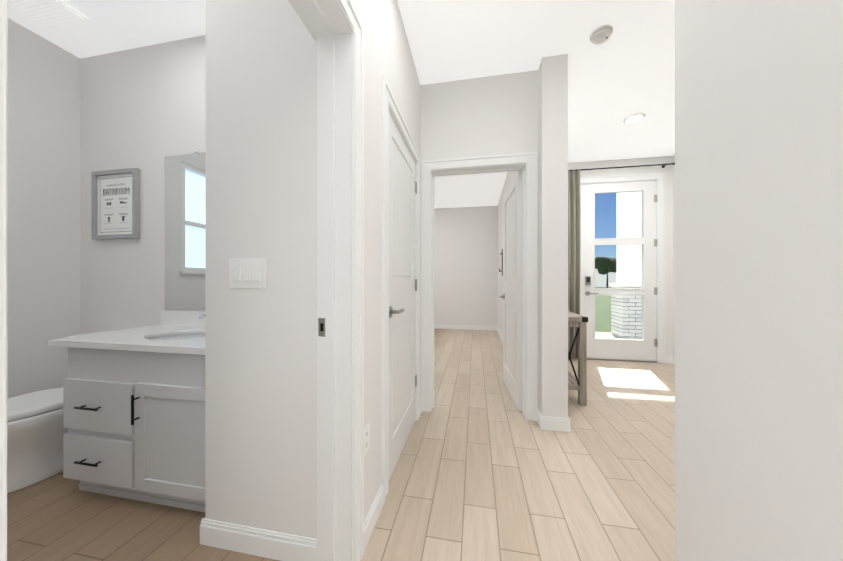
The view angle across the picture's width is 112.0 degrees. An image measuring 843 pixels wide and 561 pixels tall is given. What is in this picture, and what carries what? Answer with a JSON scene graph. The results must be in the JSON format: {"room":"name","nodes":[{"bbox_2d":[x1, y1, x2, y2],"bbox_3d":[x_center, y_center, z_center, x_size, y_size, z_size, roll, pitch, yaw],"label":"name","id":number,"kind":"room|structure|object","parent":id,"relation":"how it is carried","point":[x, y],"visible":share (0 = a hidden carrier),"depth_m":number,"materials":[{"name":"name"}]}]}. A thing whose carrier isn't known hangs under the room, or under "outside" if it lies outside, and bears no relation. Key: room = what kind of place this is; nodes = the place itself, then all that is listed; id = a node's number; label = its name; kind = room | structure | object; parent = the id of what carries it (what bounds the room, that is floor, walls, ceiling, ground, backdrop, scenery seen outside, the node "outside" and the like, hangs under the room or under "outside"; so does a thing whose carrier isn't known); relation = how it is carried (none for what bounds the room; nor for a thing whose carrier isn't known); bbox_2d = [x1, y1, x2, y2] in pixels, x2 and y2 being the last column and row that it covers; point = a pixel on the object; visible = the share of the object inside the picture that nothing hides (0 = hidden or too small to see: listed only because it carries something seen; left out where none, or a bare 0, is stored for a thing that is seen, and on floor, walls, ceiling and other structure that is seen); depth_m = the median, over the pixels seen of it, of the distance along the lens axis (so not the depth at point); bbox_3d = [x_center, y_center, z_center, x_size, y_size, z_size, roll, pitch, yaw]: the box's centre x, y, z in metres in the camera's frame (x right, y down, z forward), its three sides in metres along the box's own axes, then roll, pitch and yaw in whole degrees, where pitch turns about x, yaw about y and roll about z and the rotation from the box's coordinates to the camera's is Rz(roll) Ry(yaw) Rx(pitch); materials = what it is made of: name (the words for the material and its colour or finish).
{"room":"home hallway","nodes":[
{"label":"home hallway","id":0,"kind":"room"},
{"bbox_2d":[7,18,79,398],"bbox_3d":[-2.856,-0.281,0.984,0.140,2.780,2.380,0,0,11],"label":"wall","id":1,"kind":"structure","parent":0,"point":[43,205],"depth_m":1.95,"materials":[{"name":"white paint"}]},
{"bbox_2d":[80,35,205,333],"bbox_3d":[-1.741,-0.280,2.056,1.933,2.780,0.140,0,0,11],"label":"wall","id":2,"kind":"structure","parent":0,"point":[143,109],"depth_m":2.04,"materials":[{"name":"white paint"}]},
{"bbox_2d":[91,168,139,239],"bbox_3d":[-2.210,-0.548,2.056,0.403,0.494,0.030,0,0,11],"label":"picture frame","id":3,"kind":"object","parent":2,"relation":"attached to","point":[115,203],"visible":1,"depth_m":2.06,"materials":[{"name":"silver metal"}]},
{"bbox_2d":[164,151,205,309],"bbox_3d":[-1.302,-0.339,1.895,1.004,1.077,0.010,0,0,11],"label":"mirror","id":4,"kind":"object","parent":2,"relation":"attached to","point":[185,213],"visible":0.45,"depth_m":1.96,"materials":[{"name":"clear glass"}]},
{"bbox_2d":[161,310,204,325],"bbox_3d":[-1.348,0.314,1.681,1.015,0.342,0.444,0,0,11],"label":"backsplash","id":5,"kind":"structure","parent":0,"point":[168,317],"depth_m":1.94,"materials":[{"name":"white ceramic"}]},
{"bbox_2d":[205,0,316,538],"bbox_3d":[-0.647,-0.280,1.218,0.527,2.780,0.120,0,0,11],"label":"wall","id":6,"kind":"structure","parent":0,"point":[261,343],"depth_m":1.16,"materials":[{"name":"white paint"}]},
{"bbox_2d":[229,258,265,287],"bbox_3d":[-0.713,-0.030,1.163,0.171,0.122,0.012,0,0,11],"label":"switch plate","id":7,"kind":"object","parent":6,"relation":"attached to","point":[247,272],"visible":1,"depth_m":1.16,"materials":[{"name":"white plastic"}]},
{"bbox_2d":[200,324,674,560],"bbox_3d":[0.078,1.060,2.490,5.967,0.100,8.150,0,0,11],"label":"baseboard","id":8,"kind":"structure","parent":6,"relation":"attached to","point":[275,545],"depth_m":1.17,"materials":[{"name":"white paint"}]},
{"bbox_2d":[7,329,674,560],"bbox_3d":[0.078,1.160,2.490,6.267,0.100,8.450,0,0,11],"label":"floor","id":9,"kind":"structure","parent":0,"point":[485,470],"depth_m":1.48,"materials":[{"name":"brown wood"}]},
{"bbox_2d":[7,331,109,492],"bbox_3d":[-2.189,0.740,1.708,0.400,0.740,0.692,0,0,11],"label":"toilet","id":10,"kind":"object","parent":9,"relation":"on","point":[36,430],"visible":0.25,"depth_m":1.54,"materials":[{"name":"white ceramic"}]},
{"bbox_2d":[48,310,204,511],"bbox_3d":[-1.360,0.626,1.617,1.015,0.967,0.574,0,0,11],"label":"bathroom vanity","id":11,"kind":"object","parent":9,"relation":"on","point":[134,411],"visible":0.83,"depth_m":1.38,"materials":[{"name":"white paint"}]},
{"bbox_2d":[48,325,204,354],"bbox_3d":[-1.357,0.320,1.629,1.015,0.030,0.549,0,0,11],"label":"countertop","id":12,"kind":"structure","parent":11,"relation":"on","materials":[{"name":"white stone"}]},
{"bbox_2d":[568,311,587,405],"bbox_3d":[1.426,0.717,3.073,0.294,0.787,1.109,0,0,11],"label":"console table","id":13,"kind":"object","parent":9,"relation":"on","point":[579,383],"visible":0.31,"depth_m":2.52,"materials":[{"name":"grey wood"}]},
{"bbox_2d":[8,0,674,208],"bbox_3d":[0.078,-1.730,2.492,6.267,0.120,8.450,0,0,11],"label":"ceiling","id":14,"kind":"structure","parent":0,"point":[626,69],"depth_m":2.03,"materials":[{"name":"white paint"}]},
{"bbox_2d":[8,0,90,29],"bbox_3d":[-2.314,-1.661,1.696,0.340,0.016,0.320,0,0,11],"label":"ceiling vent","id":15,"kind":"object","parent":14,"relation":"in","point":[53,14],"visible":0.9,"depth_m":1.76,"materials":[{"name":"white plastic"}]},
{"bbox_2d":[589,24,612,44],"bbox_3d":[1.214,-1.649,1.923,0.136,0.039,0.136,0,0,11],"label":"smoke detector","id":16,"kind":"object","parent":14,"relation":"attached to","point":[601,34],"visible":1,"depth_m":1.90,"materials":[{"name":"white plastic"}]},
{"bbox_2d":[623,113,645,123],"bbox_3d":[2.193,-1.664,2.933,0.190,0.008,0.190,0,0,11],"label":"recessed light","id":17,"kind":"object","parent":14,"relation":"in","point":[634,118],"visible":1,"depth_m":2.92,"materials":[{"name":"white plastic"}]},
{"bbox_2d":[351,0,420,519],"bbox_3d":[-0.447,-0.281,0.478,0.140,2.780,4.000,0,0,11],"label":"wall","id":18,"kind":"structure","parent":0,"point":[388,53],"depth_m":1.34,"materials":[{"name":"white paint"}]},
{"bbox_2d":[0,0,363,560],"bbox_3d":[-0.407,0.045,0.690,0.174,2.128,0.976,0,0,11],"label":"door frame","id":19,"kind":"structure","parent":18,"relation":"attached to","point":[325,20],"depth_m":1.08,"materials":[{"name":"white paint"}]},
{"bbox_2d":[364,422,369,455],"bbox_3d":[-0.234,0.674,1.207,0.008,0.115,0.070,0,0,11],"label":"electrical outlet plate","id":20,"kind":"object","parent":18,"relation":"attached to","point":[366,437],"visible":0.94,"depth_m":1.21,"materials":[{"name":"white plastic"}]},
{"bbox_2d":[382,76,419,503],"bbox_3d":[-0.181,0.080,1.892,0.140,2.060,0.804,0,0,11],"label":"door frame","id":21,"kind":"structure","parent":18,"relation":"attached to","point":[402,137],"depth_m":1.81,"materials":[{"name":"white paint"}]},
{"bbox_2d":[389,112,416,480],"bbox_3d":[-0.133,0.089,1.888,0.143,2.030,0.769,0,0,11],"label":"closet door","id":22,"kind":"structure","parent":18,"relation":"in","point":[402,290],"depth_m":1.84,"materials":[{"name":"white paint"}]},
{"bbox_2d":[434,206,497,325],"bbox_3d":[-0.262,-0.277,6.778,4.010,2.780,0.150,0,0,11],"label":"wall","id":23,"kind":"structure","parent":0,"point":[465,265],"depth_m":6.46,"materials":[{"name":"white paint"}]},
{"bbox_2d":[421,70,537,160],"bbox_3d":[-1.032,-0.280,2.695,4.010,2.780,0.140,0,0,11],"label":"wall","id":24,"kind":"structure","parent":0,"point":[490,115],"depth_m":2.34,"materials":[{"name":"white paint"}]},
{"bbox_2d":[421,151,537,420],"bbox_3d":[0.472,0.046,2.412,0.938,2.128,0.174,0,0,11],"label":"door frame","id":25,"kind":"structure","parent":24,"relation":"attached to","point":[530,159],"depth_m":2.34,"materials":[{"name":"white paint"}]},
{"bbox_2d":[499,171,521,410],"bbox_3d":[0.878,0.089,2.770,0.143,2.030,0.767,0,0,7],"label":"door","id":26,"kind":"structure","parent":24,"relation":"in","point":[512,289],"depth_m":2.62,"materials":[{"name":"white paint"}]},
{"bbox_2d":[499,249,502,275],"bbox_3d":[1.445,-0.333,5.179,0.061,0.490,0.024,0,0,11],"label":"hook","id":27,"kind":"object","parent":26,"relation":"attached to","point":[502,263],"visible":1,"depth_m":5.15,"materials":[{"name":"black metal"}]},
{"bbox_2d":[498,54,567,417],"bbox_3d":[1.400,-0.279,4.287,0.180,2.780,4.430,0,0,11],"label":"wall","id":28,"kind":"structure","parent":0,"point":[552,236],"depth_m":2.11,"materials":[{"name":"white paint"}]},
{"bbox_2d":[595,332,641,338],"bbox_3d":[3.150,1.212,5.228,2.910,0.160,2.330,0,0,11],"label":"porch","id":29,"kind":"object","parent":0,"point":[607,334],"depth_m":5.75,"materials":[{"name":"grey concrete"}]},
{"bbox_2d":[568,156,672,355],"bbox_3d":[2.507,-0.279,4.063,2.077,2.780,0.200,0,0,11],"label":"wall","id":30,"kind":"structure","parent":0,"point":[668,170],"depth_m":3.82,"materials":[{"name":"white paint"}]},
{"bbox_2d":[583,180,657,360],"bbox_3d":[2.734,-0.131,3.949,0.924,2.445,0.161,0,0,11],"label":"front door","id":31,"kind":"structure","parent":30,"relation":"in","point":[643,348],"depth_m":3.92,"materials":[{"name":"white paint"}]},
{"bbox_2d":[576,172,664,363],"bbox_3d":[2.741,-0.168,4.019,1.095,2.558,0.234,0,0,11],"label":"door frame","id":32,"kind":"structure","parent":30,"relation":"attached to","point":[660,177],"depth_m":3.82,"materials":[{"name":"white paint"}]},
{"bbox_2d":[568,162,674,358],"bbox_3d":[2.534,-0.234,3.894,1.634,2.630,0.121,0,0,11],"label":"curtain","id":33,"kind":"object","parent":30,"relation":"hanging from","point":[574,232],"visible":0.31,"depth_m":3.94,"materials":[{"name":"grey fabric"}]},
{"bbox_2d":[673,155,674,356],"bbox_3d":[2.882,-0.281,0.853,0.150,2.780,5.970,0,0,11],"label":"wall","id":34,"kind":"structure","parent":0,"point":[673,256],"depth_m":3.78,"materials":[{"name":"white paint"}]},
{"bbox_2d":[675,0,842,560],"bbox_3d":[0.498,-0.281,-0.498,0.180,2.780,2.431,0,0,11],"label":"wall","id":35,"kind":"structure","parent":0,"point":[758,280],"depth_m":0.50,"materials":[{"name":"white paint"}]},
{"label":"outside","id":36,"kind":"structure","parent":0,"visible":0},
{"bbox_2d":[595,287,610,331],"bbox_3d":[4.612,1.388,24.557,120.000,0.170,130.000,0,0,11],"label":"grass","id":37,"kind":"structure","parent":36,"point":[601,308],"depth_m":11.52,"materials":[{"name":"green plant"}]},
{"bbox_2d":[595,258,615,286],"bbox_3d":[36.962,-1.756,61.199,20.000,6.200,12.000,0,0,11],"label":"house","id":38,"kind":"structure","parent":37,"relation":"on","point":[611,277],"depth_m":56.29,"materials":[{"name":"white paint"}]},
{"bbox_2d":[595,256,615,287],"bbox_3d":[34.082,-1.566,52.321,4.298,5.810,4.543,0,0,11],"label":"tree","id":39,"kind":"object","parent":37,"relation":"on","point":[606,263],"depth_m":51.07,"materials":[{"name":"green plant"}]},
{"bbox_2d":[609,191,641,337],"bbox_3d":[4.262,-0.423,5.834,0.530,3.430,0.530,0,0,11],"label":"column","id":40,"kind":"structure","parent":37,"relation":"on","point":[635,254],"depth_m":5.68,"materials":[{"name":"stone"}]}
]}

